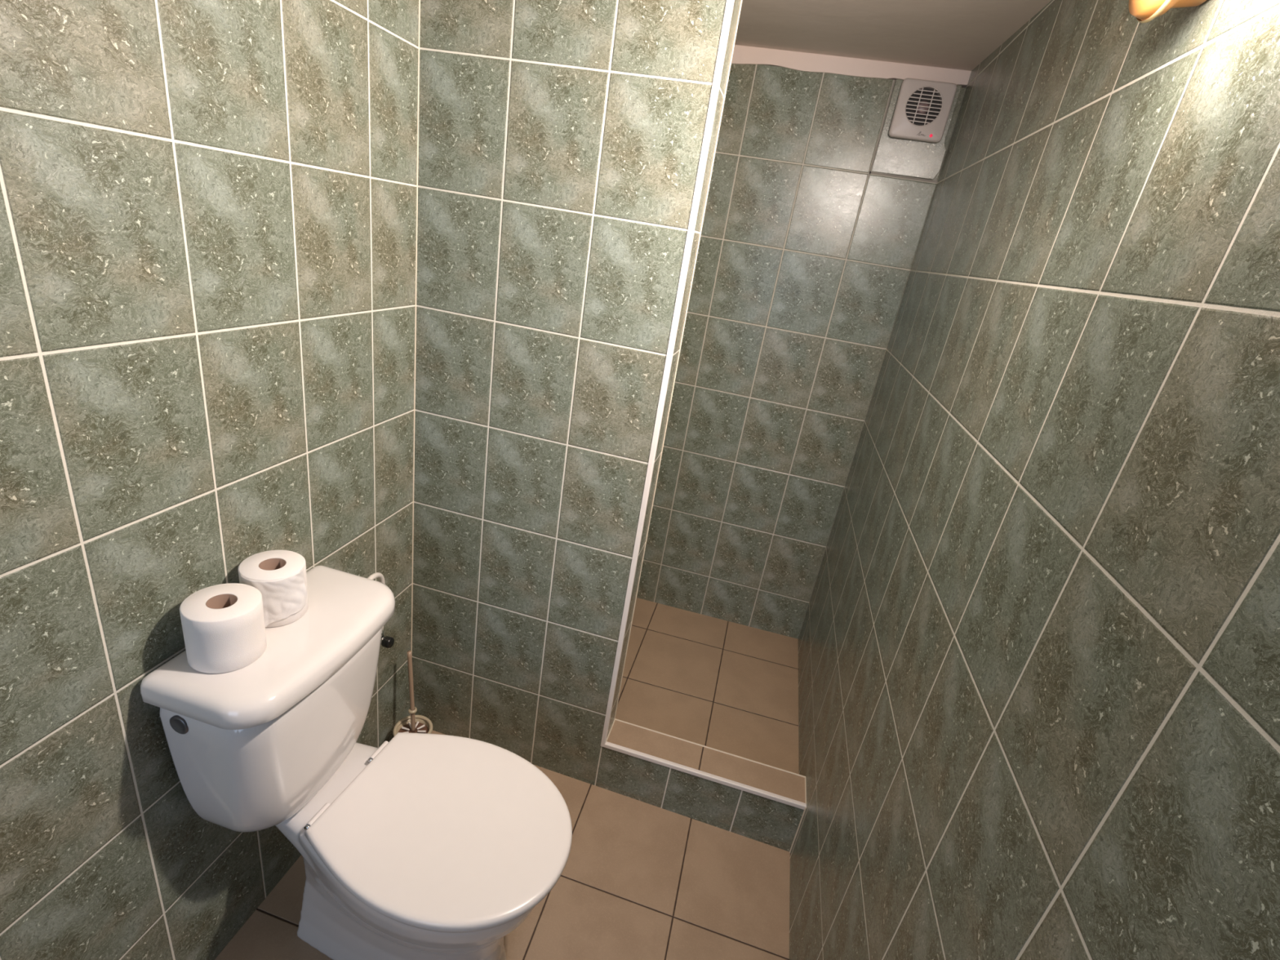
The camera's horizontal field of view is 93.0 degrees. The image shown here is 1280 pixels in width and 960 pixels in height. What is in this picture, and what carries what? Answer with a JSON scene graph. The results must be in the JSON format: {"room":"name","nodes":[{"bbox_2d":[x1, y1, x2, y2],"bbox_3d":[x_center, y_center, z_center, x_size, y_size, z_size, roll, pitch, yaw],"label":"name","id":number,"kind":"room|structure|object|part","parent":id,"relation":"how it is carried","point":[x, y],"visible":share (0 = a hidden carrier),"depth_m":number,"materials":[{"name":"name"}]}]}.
{"room":"bathroom","nodes":[
{"label":"bathroom","id":0,"kind":"room"},
{"bbox_2d":[0,0,418,959],"bbox_3d":[-0.817,0.060,0.539,0.100,2.250,2.200,13,22,9],"label":"wall","id":1,"kind":"structure","parent":0,"point":[208,207],"depth_m":0.89,"materials":[{"name":"tile"}]},
{"bbox_2d":[380,631,394,648],"bbox_3d":[-0.642,0.387,1.488,0.074,0.048,0.040,13,22,9],"label":"valve","id":2,"kind":"object","parent":1,"relation":"attached to","point":[387,642],"visible":0.48,"depth_m":1.48,"materials":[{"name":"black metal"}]},
{"bbox_2d":[367,572,385,631],"bbox_3d":[-0.625,0.309,1.374,0.019,0.186,0.168,11,22,4],"label":"hose","id":3,"kind":"object","parent":2,"relation":"attached to","point":[377,575],"visible":0.25,"depth_m":1.39,"materials":[{"name":"white plastic"}]},
{"bbox_3d":[-0.617,0.397,1.486,0.020,0.027,0.027,13,22,9],"label":"handle","id":4,"kind":"part","parent":2,"relation":"part of","materials":[{"name":"black plastic"}]},
{"bbox_2d":[214,730,790,959],"bbox_3d":[-0.502,1.434,0.417,1.166,0.124,3.000,13,22,9],"label":"floor","id":5,"kind":"structure","parent":0,"point":[639,880],"depth_m":1.49,"materials":[{"name":"tile"}]},
{"bbox_2d":[140,565,572,959],"bbox_3d":[-0.452,0.650,1.172,0.662,0.771,0.407,13,22,9],"label":"toilet","id":6,"kind":"object","parent":5,"relation":"on","point":[412,846],"visible":1,"depth_m":1.08,"materials":[{"name":"white ceramic"}]},
{"bbox_2d":[179,582,266,673],"bbox_3d":[-0.652,0.231,0.955,0.106,0.097,0.104,13,22,9],"label":"toilet paper roll","id":7,"kind":"object","parent":6,"relation":"on","point":[224,627],"visible":1,"depth_m":0.92,"materials":[{"name":"paper"}]},
{"bbox_3d":[-0.605,0.272,1.064,0.212,0.045,0.385,13,22,9],"label":"cistern lid","id":8,"kind":"part","parent":6,"relation":"part of","materials":[{"name":"white ceramic"}]},
{"bbox_2d":[238,550,308,627],"bbox_3d":[-0.638,0.190,1.060,0.106,0.097,0.105,13,22,9],"label":"toilet paper roll","id":9,"kind":"object","parent":6,"relation":"on","point":[280,576],"visible":0.78,"depth_m":1.03,"materials":[{"name":"paper"}]},
{"bbox_3d":[-0.354,0.647,1.155,0.460,0.020,0.375,13,22,9],"label":"seat lid","id":10,"kind":"part","parent":6,"relation":"part of","materials":[{"name":"white plastic"}]},
{"bbox_3d":[-0.357,0.662,1.162,0.445,0.013,0.361,13,22,9],"label":"seat","id":11,"kind":"part","parent":6,"relation":"part of","materials":[{"name":"white plastic"}]},
{"bbox_2d":[392,715,432,736],"bbox_3d":[-0.641,0.746,1.714,0.105,0.120,0.105,13,22,9],"label":"brush holder","id":12,"kind":"object","parent":5,"relation":"on","point":[422,720],"visible":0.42,"depth_m":1.72,"materials":[{"name":"beige plastic"}]},
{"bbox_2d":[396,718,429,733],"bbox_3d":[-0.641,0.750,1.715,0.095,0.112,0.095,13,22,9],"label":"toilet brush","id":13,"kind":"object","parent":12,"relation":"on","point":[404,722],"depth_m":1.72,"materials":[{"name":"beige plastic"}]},
{"bbox_2d":[401,650,426,733],"bbox_3d":[-0.615,0.587,1.648,0.067,0.256,0.068,13,22,9],"label":"toilet brush","id":14,"kind":"object","parent":12,"relation":"on","point":[412,709],"visible":0.92,"depth_m":1.66,"materials":[{"name":"beige plastic"}]},
{"bbox_3d":[-0.625,0.580,1.660,0.039,0.256,0.012,27,28,37],"label":"handle","id":15,"kind":"part","parent":14,"relation":"part of","materials":[{"name":"beige plastic"}]},
{"bbox_2d":[597,720,805,851],"bbox_3d":[0.169,0.867,1.735,0.562,0.175,0.100,13,22,9],"label":"curb","id":16,"kind":"object","parent":5,"relation":"on","point":[775,824],"visible":1,"depth_m":1.69,"materials":[{"name":"tile"}]},
{"bbox_2d":[412,0,741,786],"bbox_3d":[-0.237,-0.191,1.450,0.604,2.200,0.100,13,22,9],"label":"wall partition","id":17,"kind":"structure","parent":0,"point":[561,141],"depth_m":1.34,"materials":[{"name":"tile"}]},
{"bbox_2d":[410,0,420,655],"bbox_3d":[-0.537,-0.253,1.448,0.003,2.176,0.003,13,22,9],"label":"trim","id":18,"kind":"structure","parent":17,"relation":"attached to","point":[419,0],"depth_m":1.38,"materials":[{"name":"plastic"}]},
{"bbox_2d":[600,0,734,746],"bbox_3d":[0.050,-0.183,1.327,0.012,2.034,0.011,13,22,9],"label":"trim opening","id":19,"kind":"structure","parent":17,"relation":"attached to","point":[730,3],"depth_m":1.27,"materials":[{"name":"white plastic"}]},
{"bbox_2d":[614,0,742,718],"bbox_3d":[0.070,-0.174,1.432,0.004,1.924,0.004,13,22,9],"label":"trim","id":20,"kind":"structure","parent":17,"relation":"attached to","point":[741,0],"depth_m":1.35,"materials":[{"name":"plastic"}]},
{"bbox_2d":[600,741,806,809],"bbox_3d":[0.166,0.805,1.661,0.572,0.012,0.011,13,22,9],"label":"trim","id":21,"kind":"structure","parent":17,"relation":"attached to","point":[630,752],"depth_m":1.66,"materials":[{"name":"white plastic"}]},
{"bbox_2d":[606,718,805,777],"bbox_3d":[0.183,0.785,1.705,0.562,0.004,0.098,13,22,9],"label":"trim","id":22,"kind":"structure","parent":17,"relation":"attached to","point":[615,718],"depth_m":1.75,"materials":[{"name":"plastic"}]},
{"bbox_2d":[636,46,734,595],"bbox_3d":[0.011,-0.324,1.874,0.100,2.200,0.880,13,22,9],"label":"wall","id":23,"kind":"structure","parent":0,"point":[734,46],"depth_m":2.10,"materials":[{"name":"tile"}]},
{"bbox_2d":[615,597,799,774],"bbox_3d":[0.212,0.744,2.161,0.674,0.109,0.780,13,22,9],"label":"floor","id":24,"kind":"structure","parent":0,"point":[725,686],"depth_m":2.12,"materials":[{"name":"tile"}]},
{"bbox_2d":[636,44,971,639],"bbox_3d":[0.468,-0.330,2.180,0.674,2.120,0.104,13,22,9],"label":"wall","id":25,"kind":"structure","parent":0,"point":[805,260],"depth_m":2.05,"materials":[{"name":"tile"}]},
{"bbox_2d":[867,80,937,182],"bbox_3d":[0.810,-1.017,1.787,0.199,0.256,0.002,13,22,9],"label":"trim","id":26,"kind":"structure","parent":25,"relation":"attached to","point":[893,84],"depth_m":1.82,"materials":[{"name":"grey plastic"}]},
{"bbox_2d":[871,79,961,179],"bbox_3d":[0.809,-1.022,1.774,0.189,0.239,0.025,13,22,9],"label":"panel","id":27,"kind":"object","parent":25,"relation":"attached to","point":[894,156],"visible":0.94,"depth_m":1.80,"materials":[{"name":"plastic"}]},
{"bbox_2d":[888,78,957,142],"bbox_3d":[0.808,-1.058,1.741,0.148,0.147,0.036,13,22,9],"label":"fan","id":28,"kind":"object","parent":27,"relation":"attached to","point":[922,108],"visible":1,"depth_m":1.73,"materials":[{"name":"white plastic"}]},
{"bbox_3d":[0.809,-1.065,1.735,0.034,0.034,0.010,13,22,9],"label":"motor","id":29,"kind":"part","parent":28,"relation":"part of","materials":[{"name":"beige metal"}]},
{"bbox_2d":[906,87,942,124],"bbox_3d":[0.806,-1.061,1.726,0.095,0.089,0.004,13,22,9],"label":"grille","id":30,"kind":"object","parent":28,"relation":"attached to","point":[923,104],"depth_m":1.73,"materials":[{"name":"plastic"}]},
{"bbox_2d":[734,0,1051,71],"bbox_3d":[-0.209,-0.710,0.089,1.666,0.160,3.980,13,22,9],"label":"ceiling","id":31,"kind":"structure","parent":0,"point":[954,34],"depth_m":1.46,"materials":[{"name":"paint"}]},
{"bbox_2d":[789,0,1279,959],"bbox_3d":[0.502,0.198,0.735,0.100,2.250,3.080,13,22,9],"label":"wall","id":32,"kind":"structure","parent":0,"point":[1038,637],"depth_m":0.68,"materials":[{"name":"tile"}]},
{"bbox_2d":[789,777,806,853],"bbox_3d":[0.439,0.930,1.687,0.004,0.178,0.104,13,22,9],"label":"trim","id":33,"kind":"structure","parent":32,"relation":"attached to","point":[805,777],"depth_m":1.64,"materials":[{"name":"tile"}]},
{"bbox_2d":[1128,0,1206,22],"bbox_3d":[0.529,-0.542,0.594,0.228,0.134,0.104,-12,30,-42],"label":"wall lamp","id":34,"kind":"object","parent":32,"relation":"attached to","point":[1144,11],"visible":1,"depth_m":0.65,"materials":[{"name":"orange paint"}]}
]}

